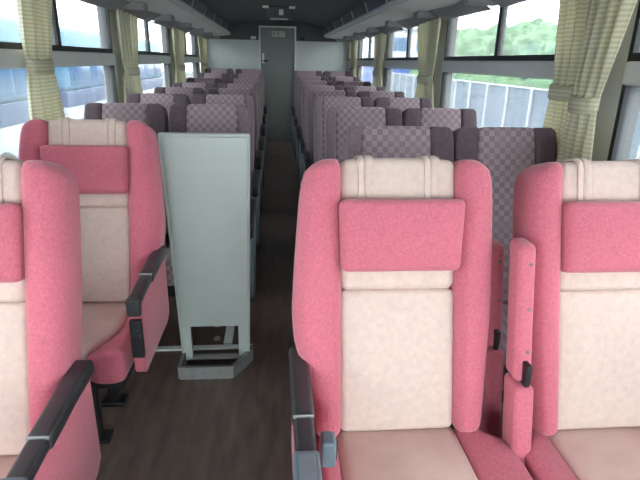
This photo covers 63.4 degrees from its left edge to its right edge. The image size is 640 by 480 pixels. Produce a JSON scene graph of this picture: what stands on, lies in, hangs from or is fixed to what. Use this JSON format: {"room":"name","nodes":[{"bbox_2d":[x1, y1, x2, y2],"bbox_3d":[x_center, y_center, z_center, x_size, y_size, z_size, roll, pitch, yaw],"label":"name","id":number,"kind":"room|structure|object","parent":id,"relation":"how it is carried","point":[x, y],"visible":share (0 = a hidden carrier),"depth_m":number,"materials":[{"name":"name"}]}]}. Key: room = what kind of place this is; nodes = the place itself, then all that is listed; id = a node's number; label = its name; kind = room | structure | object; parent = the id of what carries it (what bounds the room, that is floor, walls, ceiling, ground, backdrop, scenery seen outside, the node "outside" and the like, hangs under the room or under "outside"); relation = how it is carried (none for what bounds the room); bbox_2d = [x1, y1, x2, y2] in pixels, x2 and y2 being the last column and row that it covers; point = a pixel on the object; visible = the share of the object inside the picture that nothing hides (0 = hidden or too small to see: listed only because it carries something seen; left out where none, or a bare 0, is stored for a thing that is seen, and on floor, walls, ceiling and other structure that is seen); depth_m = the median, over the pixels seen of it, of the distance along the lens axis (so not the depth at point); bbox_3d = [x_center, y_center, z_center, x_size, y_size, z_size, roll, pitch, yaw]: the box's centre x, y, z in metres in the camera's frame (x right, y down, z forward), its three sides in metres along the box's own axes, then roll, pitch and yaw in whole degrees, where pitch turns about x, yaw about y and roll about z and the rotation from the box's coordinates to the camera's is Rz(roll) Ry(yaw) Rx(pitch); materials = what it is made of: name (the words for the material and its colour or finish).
{"room":"vehicle interior","nodes":[
{"label":"vehicle interior","id":0,"kind":"room"},
{"bbox_2d":[96,6,199,102],"bbox_3d":[-1.346,-0.643,2.924,0.070,2.050,11.350,0,19,-5],"label":"wall","id":1,"kind":"structure","parent":0,"point":[112,15],"depth_m":3.53,"materials":[{"name":"grey plastic"}]},
{"bbox_2d":[0,0,117,102],"bbox_3d":[-1.305,-0.818,2.591,0.076,0.880,1.760,0,19,-5],"label":"window","id":2,"kind":"structure","parent":1,"relation":"in","point":[11,53],"depth_m":2.76,"materials":[{"name":"grey metal"}]},
{"bbox_2d":[123,21,171,86],"bbox_3d":[-1.470,-1.462,4.445,0.076,0.880,1.760,0,19,-5],"label":"window","id":3,"kind":"structure","parent":1,"relation":"in","point":[144,57],"depth_m":4.82,"materials":[{"name":"grey metal"}]},
{"bbox_2d":[172,33,197,77],"bbox_3d":[-1.635,-2.106,6.299,0.076,0.880,1.760,0,19,-5],"label":"window","id":4,"kind":"structure","parent":1,"relation":"in","point":[188,58],"depth_m":6.99,"materials":[{"name":"grey metal"}]},
{"bbox_2d":[207,39,347,73],"bbox_3d":[-0.685,-2.348,8.451,2.360,1.690,0.060,0,19,-5],"label":"wall","id":5,"kind":"structure","parent":0,"point":[233,54],"depth_m":8.22,"materials":[{"name":"plastic"}]},
{"bbox_2d":[259,26,295,140],"bbox_3d":[-0.682,-2.490,8.373,0.585,1.790,0.085,0,19,-5],"label":"door","id":6,"kind":"structure","parent":5,"relation":"in","point":[277,44],"depth_m":8.32,"materials":[{"name":"metal"}]},
{"bbox_2d":[220,20,335,41],"bbox_3d":[-0.664,-3.289,8.113,2.220,0.310,0.065,0,19,-5],"label":"trim","id":7,"kind":"structure","parent":5,"relation":"attached to","point":[244,31],"depth_m":8.07,"materials":[{"name":"grey plastic"}]},
{"bbox_2d":[199,0,367,28],"bbox_3d":[-0.188,-1.552,2.743,2.400,0.265,11.410,0,19,-5],"label":"ceiling","id":8,"kind":"structure","parent":0,"point":[317,13],"depth_m":5.89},
{"bbox_2d":[119,0,231,38],"bbox_3d":[-1.085,-1.362,2.697,0.414,0.192,11.310,0,19,-5],"label":"luggage rack","id":9,"kind":"object","parent":8,"relation":"attached to","point":[192,13],"visible":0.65,"depth_m":4.45,"materials":[{"name":"grey plastic"}]},
{"bbox_2d":[79,0,213,38],"bbox_3d":[-1.305,-1.675,3.833,0.132,0.073,8.610,0,19,-5],"label":"window valance","id":10,"kind":"object","parent":9,"relation":"attached to","point":[112,5],"visible":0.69,"depth_m":3.79,"materials":[{"name":"grey plastic"}]},
{"bbox_2d":[16,0,64,121],"bbox_3d":[-1.199,-0.661,2.266,0.066,0.881,0.400,-1,19,-6],"label":"window curtain","id":11,"kind":"object","parent":10,"relation":"hanging from","point":[34,16],"visible":0.6,"depth_m":2.18,"materials":[{"name":"beige fabric"}]},
{"bbox_2d":[116,8,142,102],"bbox_3d":[-1.323,-1.145,3.659,0.066,0.880,0.601,0,19,-5],"label":"window curtain","id":12,"kind":"object","parent":10,"relation":"hanging from","point":[127,23],"visible":0.61,"depth_m":3.54,"materials":[{"name":"beige fabric"}]},
{"bbox_2d":[171,27,185,82],"bbox_3d":[-1.492,-1.806,5.562,0.066,0.881,0.802,0,19,-5],"label":"window curtain","id":13,"kind":"object","parent":10,"relation":"hanging from","point":[177,35],"visible":0.65,"depth_m":5.40,"materials":[{"name":"beige fabric"}]},
{"bbox_2d":[198,36,207,72],"bbox_3d":[-1.659,-2.460,7.444,0.066,0.881,0.850,0,19,-5],"label":"window curtain","id":14,"kind":"object","parent":10,"relation":"hanging from","point":[202,42],"visible":0.5,"depth_m":7.22,"materials":[{"name":"beige fabric"}]},
{"bbox_2d":[96,141,502,479],"bbox_3d":[-0.226,0.317,3.357,2.380,0.240,11.550,0,19,-5],"label":"floor","id":15,"kind":"structure","parent":0,"point":[168,427],"depth_m":2.26,"materials":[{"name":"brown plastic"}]},
{"bbox_2d":[0,156,100,479],"bbox_3d":[-0.797,0.456,1.105,0.536,1.183,0.722,0,19,-5],"label":"seat","id":16,"kind":"object","parent":15,"relation":"on","point":[48,426],"visible":1,"depth_m":1.16,"materials":[{"name":"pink fabric"}]},
{"bbox_2d":[0,204,24,282],"bbox_3d":[-0.808,0.009,1.130,0.305,0.179,0.080,0,19,-5],"label":"pillow","id":17,"kind":"object","parent":16,"relation":"on","point":[12,216],"depth_m":1.12,"materials":[{"name":"pink fabric"}]},
{"bbox_2d":[0,301,28,455],"bbox_3d":[-0.813,0.320,1.221,0.288,0.365,0.182,0,19,-5],"label":"cushion","id":18,"kind":"object","parent":16,"relation":"on","point":[14,342],"depth_m":1.18,"materials":[{"name":"beige fabric"}]},
{"bbox_2d":[18,117,168,443],"bbox_3d":[-0.849,0.182,1.896,0.534,1.183,0.663,0,19,-5],"label":"seat","id":19,"kind":"object","parent":15,"relation":"on","point":[115,164],"visible":0.74,"depth_m":1.91,"materials":[{"name":"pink fabric"}]},
{"bbox_2d":[40,145,128,193],"bbox_3d":[-0.858,-0.256,1.894,0.305,0.179,0.080,0,19,-5],"label":"pillow","id":20,"kind":"object","parent":19,"relation":"on","point":[98,169],"depth_m":1.87,"materials":[{"name":"pink fabric"}]},
{"bbox_2d":[80,207,129,301],"bbox_3d":[-0.863,0.055,1.985,0.288,0.365,0.182,0,19,-5],"label":"cushion","id":21,"kind":"object","parent":19,"relation":"on","point":[105,231],"depth_m":1.94,"materials":[{"name":"beige fabric"}]},
{"bbox_2d":[84,102,168,329],"bbox_3d":[-1.003,-0.075,2.643,0.410,1.175,0.693,0,19,-5],"label":"seat","id":22,"kind":"object","parent":15,"relation":"on","point":[154,115],"visible":0.25,"depth_m":2.67,"materials":[{"name":"purple fabric"}]},
{"bbox_2d":[126,93,190,240],"bbox_3d":[-1.071,-0.340,3.406,0.410,1.175,0.693,0,19,-5],"label":"seat","id":23,"kind":"object","parent":15,"relation":"on","point":[166,100],"visible":0.16,"depth_m":3.43,"materials":[{"name":"purple fabric"}]},
{"bbox_2d":[154,87,205,103],"bbox_3d":[-1.140,-0.612,4.187,0.410,1.175,0.693,0,19,-5],"label":"seat","id":24,"kind":"object","parent":15,"relation":"on","point":[190,92],"visible":0.11,"depth_m":4.21,"materials":[{"name":"grey fabric"}]},
{"bbox_2d":[173,82,215,94],"bbox_3d":[-1.209,-0.886,4.967,0.410,1.175,0.693,0,19,-5],"label":"seat","id":25,"kind":"object","parent":15,"relation":"on","point":[204,86],"visible":0.19,"depth_m":4.99,"materials":[{"name":"grey fabric"}]},
{"bbox_2d":[156,344,252,350],"bbox_3d":[-0.759,0.550,2.628,0.830,0.012,0.035,0,19,-5],"label":"floor strip","id":26,"kind":"object","parent":15,"relation":"on","point":[227,346],"visible":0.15,"depth_m":2.63,"materials":[{"name":"metal"}]},
{"bbox_2d":[157,132,252,379],"bbox_3d":[-0.489,0.088,2.304,0.375,1.108,0.188,0,19,-5],"label":"partition panel","id":27,"kind":"object","parent":15,"relation":"on","point":[206,176],"visible":1,"depth_m":2.29,"materials":[{"name":"grey laminate"}]},
{"bbox_2d":[186,77,223,87],"bbox_3d":[-1.277,-1.173,5.733,0.410,1.175,0.693,0,19,-5],"label":"seat","id":28,"kind":"object","parent":15,"relation":"on","point":[216,81],"visible":0.18,"depth_m":5.75,"materials":[{"name":"grey fabric"}]},
{"bbox_2d":[165,104,255,327],"bbox_3d":[-0.558,-0.079,2.682,0.449,1.175,0.693,0,19,-5],"label":"seat","id":29,"kind":"object","parent":15,"relation":"on","point":[191,118],"visible":0.23,"depth_m":2.70,"materials":[{"name":"fabric"}]},
{"bbox_2d":[165,245,173,285],"bbox_3d":[-0.569,0.092,2.600,0.390,0.125,0.430,0,19,-5],"label":"seat cushion","id":30,"kind":"object","parent":29,"relation":"on","point":[169,271],"depth_m":2.39,"materials":[{"name":"fabric"}]},
{"bbox_2d":[196,73,228,82],"bbox_3d":[-1.346,-1.473,6.504,0.410,1.175,0.693,0,19,-5],"label":"seat","id":31,"kind":"object","parent":15,"relation":"on","point":[223,76],"visible":0.11,"depth_m":6.52,"materials":[{"name":"grey fabric"}]},
{"bbox_2d":[204,68,233,77],"bbox_3d":[-1.414,-1.784,7.261,0.410,1.175,0.693,0,19,-5],"label":"seat","id":32,"kind":"object","parent":15,"relation":"on","point":[229,72],"visible":0.17,"depth_m":7.28,"materials":[{"name":"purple fabric"}]},
{"bbox_2d":[214,326,234,344],"bbox_3d":[-0.623,0.108,3.908,0.117,0.018,2.610,0,19,-5],"label":"rail","id":33,"kind":"object","parent":15,"relation":"on","point":[228,339],"visible":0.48,"depth_m":2.74,"materials":[{"name":"metal"}]},
{"bbox_2d":[192,94,259,244],"bbox_3d":[-0.626,-0.344,3.444,0.449,1.175,0.693,0,19,-5],"label":"seat","id":34,"kind":"object","parent":15,"relation":"on","point":[247,100],"visible":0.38,"depth_m":3.46,"materials":[{"name":"purple fabric"}]},
{"bbox_2d":[207,88,262,209],"bbox_3d":[-0.695,-0.615,4.225,0.449,1.175,0.693,0,19,-5],"label":"seat","id":35,"kind":"object","parent":15,"relation":"on","point":[258,154],"visible":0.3,"depth_m":4.25,"materials":[{"name":"purple fabric"}]},
{"bbox_2d":[218,83,263,185],"bbox_3d":[-0.764,-0.890,5.006,0.449,1.175,0.693,0,19,-5],"label":"seat","id":36,"kind":"object","parent":15,"relation":"on","point":[221,85],"visible":0.24,"depth_m":5.02,"materials":[{"name":"purple fabric"}]},
{"bbox_2d":[225,78,265,166],"bbox_3d":[-0.833,-1.177,5.771,0.449,1.175,0.693,0,19,-5],"label":"seat","id":37,"kind":"object","parent":15,"relation":"on","point":[228,80],"visible":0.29,"depth_m":5.79,"materials":[{"name":"purple fabric"}]},
{"bbox_2d":[231,74,266,151],"bbox_3d":[-0.901,-1.477,6.542,0.449,1.175,0.693,0,19,-5],"label":"seat","id":38,"kind":"object","parent":15,"relation":"on","point":[247,76],"visible":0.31,"depth_m":6.56,"materials":[{"name":"purple fabric"}]},
{"bbox_2d":[235,69,266,138],"bbox_3d":[-0.969,-1.788,7.300,0.449,1.175,0.693,0,19,-5],"label":"seat","id":39,"kind":"object","parent":15,"relation":"on","point":[237,71],"visible":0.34,"depth_m":7.32,"materials":[{"name":"purple fabric"}]},
{"bbox_2d":[291,70,322,140],"bbox_3d":[-0.176,-1.742,7.226,0.449,1.175,0.693,0,19,-5],"label":"seat","id":40,"kind":"object","parent":15,"relation":"on","point":[296,72],"visible":0.26,"depth_m":7.25,"materials":[{"name":"purple fabric"}]},
{"bbox_2d":[293,76,327,154],"bbox_3d":[-0.111,-1.433,6.490,0.449,1.175,0.693,0,19,-5],"label":"seat","id":41,"kind":"object","parent":15,"relation":"on","point":[298,78],"visible":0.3,"depth_m":6.51,"materials":[{"name":"purple fabric"}]},
{"bbox_2d":[295,80,334,168],"bbox_3d":[-0.044,-1.147,5.745,0.449,1.175,0.693,0,19,-5],"label":"seat","id":42,"kind":"object","parent":15,"relation":"on","point":[299,133],"visible":0.27,"depth_m":5.76,"materials":[{"name":"purple fabric"}]},
{"bbox_2d":[299,85,343,185],"bbox_3d":[0.022,-0.868,4.998,0.449,1.175,0.693,0,19,-5],"label":"seat","id":43,"kind":"object","parent":15,"relation":"on","point":[303,146],"visible":0.28,"depth_m":5.01,"materials":[{"name":"purple fabric"}]},
{"bbox_2d":[303,90,355,173],"bbox_3d":[0.089,-0.605,4.245,0.449,1.175,0.693,0,19,-5],"label":"seat","id":44,"kind":"object","parent":15,"relation":"on","point":[308,155],"visible":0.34,"depth_m":4.27,"materials":[{"name":"purple fabric"}]},
{"bbox_2d":[323,71,351,78],"bbox_3d":[0.253,-1.745,7.263,0.410,1.175,0.693,0,19,-5],"label":"seat","id":45,"kind":"object","parent":15,"relation":"on","point":[328,74],"visible":0.13,"depth_m":7.28,"materials":[{"name":"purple fabric"}]},
{"bbox_2d":[314,96,373,162],"bbox_3d":[0.156,-0.344,3.492,0.449,1.175,0.693,0,19,-5],"label":"seat","id":46,"kind":"object","parent":15,"relation":"on","point":[321,104],"visible":0.26,"depth_m":3.51,"materials":[{"name":"purple fabric"}]},
{"bbox_2d":[328,76,359,82],"bbox_3d":[0.318,-1.436,6.527,0.410,1.175,0.693,0,19,-5],"label":"seat","id":47,"kind":"object","parent":15,"relation":"on","point":[332,78],"visible":0.13,"depth_m":6.54,"materials":[{"name":"purple fabric"}]},
{"bbox_2d":[335,81,370,88],"bbox_3d":[0.385,-1.151,5.782,0.410,1.175,0.693,0,19,-5],"label":"seat","id":48,"kind":"object","parent":15,"relation":"on","point":[344,84],"visible":0.13,"depth_m":5.80,"materials":[{"name":"grey fabric"}]},
{"bbox_2d":[325,107,401,163],"bbox_3d":[0.225,-0.072,2.711,0.449,1.175,0.693,0,19,-5],"label":"seat","id":49,"kind":"object","parent":15,"relation":"on","point":[338,121],"visible":0.19,"depth_m":2.73,"materials":[{"name":"purple fabric"}]},
{"bbox_2d":[344,86,385,93],"bbox_3d":[0.451,-0.871,5.035,0.410,1.175,0.693,0,19,-5],"label":"seat","id":50,"kind":"object","parent":15,"relation":"on","point":[356,89],"visible":0.14,"depth_m":5.05,"materials":[{"name":"purple fabric"}]},
{"bbox_2d":[356,91,404,100],"bbox_3d":[0.518,-0.609,4.282,0.410,1.175,0.693,0,19,-5],"label":"seat","id":51,"kind":"object","parent":15,"relation":"on","point":[373,94],"visible":0.18,"depth_m":4.30,"materials":[{"name":"purple fabric"}]},
{"bbox_2d":[344,126,453,161],"bbox_3d":[0.295,0.203,1.920,0.449,1.175,0.693,0,19,-5],"label":"seat","id":52,"kind":"object","parent":15,"relation":"on","point":[375,141],"visible":0.17,"depth_m":1.94,"materials":[{"name":"fabric"}]},
{"bbox_2d":[374,97,432,111],"bbox_3d":[0.585,-0.347,3.529,0.410,1.175,0.693,0,19,-5],"label":"seat","id":53,"kind":"object","parent":15,"relation":"on","point":[402,103],"visible":0.17,"depth_m":3.55,"materials":[{"name":"grey fabric"}]},
{"bbox_2d":[289,155,532,479],"bbox_3d":[0.233,0.435,1.231,0.609,1.183,0.728,0,19,-5],"label":"seat","id":54,"kind":"object","parent":15,"relation":"on","point":[397,293],"visible":1,"depth_m":1.26,"materials":[{"name":"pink fabric"}]},
{"bbox_2d":[341,287,452,430],"bbox_3d":[0.191,0.300,1.340,0.288,0.365,0.182,0,19,-5],"label":"cushion","id":55,"kind":"object","parent":54,"relation":"on","point":[397,342],"depth_m":1.29,"materials":[{"name":"beige fabric"}]},
{"bbox_2d":[339,199,464,271],"bbox_3d":[0.197,-0.010,1.249,0.305,0.179,0.080,0,19,-5],"label":"pillow","id":56,"kind":"object","parent":54,"relation":"on","point":[376,235],"depth_m":1.22,"materials":[{"name":"pink fabric"}]},
{"bbox_2d":[402,108,476,130],"bbox_3d":[0.654,-0.075,2.748,0.410,1.175,0.693,0,19,-5],"label":"seat","id":57,"kind":"object","parent":15,"relation":"on","point":[453,118],"visible":0.16,"depth_m":2.77,"materials":[{"name":"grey fabric"}]},
{"bbox_2d":[453,127,556,401],"bbox_3d":[0.725,0.199,1.957,0.410,1.175,0.693,0,19,-5],"label":"seat","id":58,"kind":"object","parent":15,"relation":"on","point":[505,151],"visible":0.24,"depth_m":1.98,"materials":[{"name":"fabric"}]},
{"bbox_2d":[499,304,508,389],"bbox_3d":[0.733,0.370,1.877,0.390,0.125,0.430,0,19,-5],"label":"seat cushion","id":59,"kind":"object","parent":58,"relation":"on","point":[502,346],"depth_m":1.79,"materials":[{"name":"grey fabric"}]},
{"bbox_2d":[502,158,639,479],"bbox_3d":[0.734,0.431,1.274,0.543,1.183,0.663,0,19,-5],"label":"seat","id":60,"kind":"object","parent":15,"relation":"on","point":[571,399],"visible":0.99,"depth_m":1.27,"materials":[{"name":"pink fabric"}]},
{"bbox_2d":[558,289,639,429],"bbox_3d":[0.734,0.304,1.363,0.288,0.365,0.182,0,19,-5],"label":"cushion","id":61,"kind":"object","parent":60,"relation":"on","point":[599,329],"depth_m":1.31,"materials":[{"name":"beige fabric"}]},
{"bbox_2d":[560,201,639,272],"bbox_3d":[0.740,-0.006,1.272,0.305,0.179,0.080,0,19,-5],"label":"pillow","id":62,"kind":"object","parent":60,"relation":"on","point":[596,236],"depth_m":1.24,"materials":[{"name":"pink fabric"}]},
{"bbox_2d":[347,0,638,160],"bbox_3d":[0.936,-0.661,3.120,0.070,2.050,11.350,0,19,-5],"label":"wall","id":63,"kind":"structure","parent":0,"point":[609,101],"depth_m":1.84,"materials":[{"name":"grey plastic"}]},
{"bbox_2d":[347,42,349,70],"bbox_3d":[0.497,-2.608,7.884,0.076,0.880,0.775,0,19,-5],"label":"window","id":64,"kind":"structure","parent":63,"relation":"in","point":[348,60],"depth_m":8.15,"materials":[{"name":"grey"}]},
{"bbox_2d":[356,37,373,80],"bbox_3d":[0.621,-2.124,6.493,0.076,0.880,1.760,0,19,-5],"label":"window","id":65,"kind":"structure","parent":63,"relation":"in","point":[367,62],"depth_m":6.94,"materials":[{"name":"grey metal"}]},
{"bbox_2d":[384,28,434,90],"bbox_3d":[0.786,-1.480,4.639,0.076,0.880,1.760,0,19,-5],"label":"window","id":66,"kind":"structure","parent":63,"relation":"in","point":[409,63],"depth_m":4.98,"materials":[{"name":"grey metal"}]},
{"bbox_2d":[323,0,496,41],"bbox_3d":[0.706,-1.376,2.851,0.414,0.192,11.310,0,19,-5],"label":"luggage rack","id":67,"kind":"object","parent":63,"relation":"attached to","point":[371,14],"visible":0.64,"depth_m":4.15,"materials":[{"name":"grey metal"}]},
{"bbox_2d":[341,0,528,42],"bbox_3d":[0.724,-1.691,4.008,0.132,0.073,8.610,0,19,-5],"label":"window valance","id":68,"kind":"object","parent":67,"relation":"attached to","point":[456,10],"visible":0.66,"depth_m":3.23,"materials":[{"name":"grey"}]},
{"bbox_2d":[349,40,357,76],"bbox_3d":[0.461,-2.411,7.436,0.066,0.881,0.650,-1,19,-6],"label":"window curtain","id":69,"kind":"object","parent":68,"relation":"hanging from","point":[353,44],"visible":0.53,"depth_m":7.24,"materials":[{"name":"beige fabric"}]},
{"bbox_2d":[372,32,385,86],"bbox_3d":[0.619,-1.790,5.649,0.069,0.881,0.602,0,19,-5],"label":"window curtain","id":70,"kind":"object","parent":68,"relation":"hanging from","point":[380,38],"visible":0.65,"depth_m":5.49,"materials":[{"name":"beige fabric"}]},
{"bbox_2d":[414,17,440,107],"bbox_3d":[0.771,-1.152,3.812,0.066,0.881,0.660,0,19,-4],"label":"window curtain","id":71,"kind":"object","parent":68,"relation":"hanging from","point":[428,32],"visible":0.69,"depth_m":3.72,"materials":[{"name":"beige fabric"}]},
{"bbox_2d":[542,0,591,155],"bbox_3d":[0.941,-0.531,2.024,0.066,0.881,0.359,-1,19,-7],"label":"window curtain","id":72,"kind":"object","parent":68,"relation":"hanging from","point":[573,14],"visible":0.49,"depth_m":1.97,"materials":[{"name":"beige fabric"}]},
{"bbox_2d":[556,0,636,161],"bbox_3d":[0.925,-0.455,1.804,0.066,0.881,0.320,0,19,-5],"label":"window curtain","id":73,"kind":"object","parent":68,"relation":"hanging from","point":[608,20],"visible":0.73,"depth_m":1.75,"materials":[{"name":"beige fabric"}]},
{"bbox_2d":[439,6,554,107],"bbox_3d":[0.950,-0.836,2.784,0.076,0.880,1.760,0,19,-5],"label":"window","id":74,"kind":"structure","parent":63,"relation":"in","point":[521,66],"depth_m":2.73,"materials":[{"name":"grey metal"}]},
{"bbox_2d":[607,0,639,160],"bbox_3d":[1.115,-0.191,0.930,0.076,0.880,1.760,0,19,-5],"label":"window","id":75,"kind":"structure","parent":63,"relation":"in","point":[629,101],"depth_m":1.75,"materials":[{"name":"grey metal"}]},
{"label":"outside","id":76,"kind":"structure","parent":0,"visible":0},
{"bbox_2d":[161,71,480,127],"bbox_3d":[-2.979,-8.991,33.794,120.000,0.100,150.000,0,19,-5],"label":"ground","id":77,"kind":"structure","parent":76,"point":[188,74],"depth_m":76.50,"materials":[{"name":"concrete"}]},
{"bbox_2d":[0,15,29,158],"bbox_3d":[-6.355,-1.085,5.645,2.522,3.197,11.200,0,19,-5],"label":"coach","id":78,"kind":"object","parent":77,"relation":"on","point":[14,108],"visible":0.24,"depth_m":9.12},
{"bbox_2d":[52,26,162,118],"bbox_3d":[-7.711,-5.220,17.527,2.522,3.197,11.300,0,19,-5],"label":"coach","id":79,"kind":"object","parent":77,"relation":"on","point":[78,86],"visible":0.32,"depth_m":13.49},
{"bbox_2d":[362,28,483,85],"bbox_3d":[10.186,-16.939,49.200,11.600,5.400,8.600,0,19,-5],"label":"building","id":80,"kind":"structure","parent":77,"relation":"on","point":[400,37],"depth_m":44.94,"materials":[{"name":"white paint"}]},
{"bbox_2d":[455,29,495,55],"bbox_3d":[10.928,-10.543,31.980,7.232,4.603,6.739,-10,22,-30],"label":"tree","id":81,"kind":"object","parent":77,"relation":"on","point":[471,43],"visible":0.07,"depth_m":30.51,"materials":[{"name":"green plant"}]},
{"bbox_2d":[409,70,552,88],"bbox_3d":[8.516,-5.868,21.452,1.728,2.390,37.412,0,19,-5],"label":"hedge","id":82,"kind":"object","parent":77,"relation":"on","point":[515,81],"visible":0.09,"depth_m":22.50,"materials":[{"name":"green plant"}]},
{"bbox_2d":[456,24,507,38],"bbox_3d":[11.764,-12.745,37.331,7.391,5.304,7.846,0,19,-5],"label":"tree","id":83,"kind":"object","parent":77,"relation":"on","point":[492,31],"visible":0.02,"depth_m":35.77,"materials":[{"name":"green plant"}]},
{"bbox_2d":[480,18,543,79],"bbox_3d":[11.835,-9.150,27.620,7.004,4.856,6.877,-17,26,-42],"label":"tree","id":84,"kind":"object","parent":77,"relation":"on","point":[513,31],"visible":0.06,"depth_m":26.07,"materials":[{"name":"green plant"}]},
{"bbox_2d":[391,73,639,159],"bbox_3d":[7.064,-5.727,22.009,0.180,1.840,52.060,0,19,-5],"label":"fence","id":85,"kind":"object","parent":77,"relation":"on","point":[495,105],"depth_m":20.74,"materials":[{"name":"white metal"}]},
{"bbox_2d":[511,21,556,78],"bbox_3d":[11.868,-7.429,23.123,7.056,4.542,6.359,0,19,-5],"label":"tree","id":86,"kind":"object","parent":77,"relation":"on","point":[541,39],"visible":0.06,"depth_m":21.90,"materials":[{"name":"green plant"}]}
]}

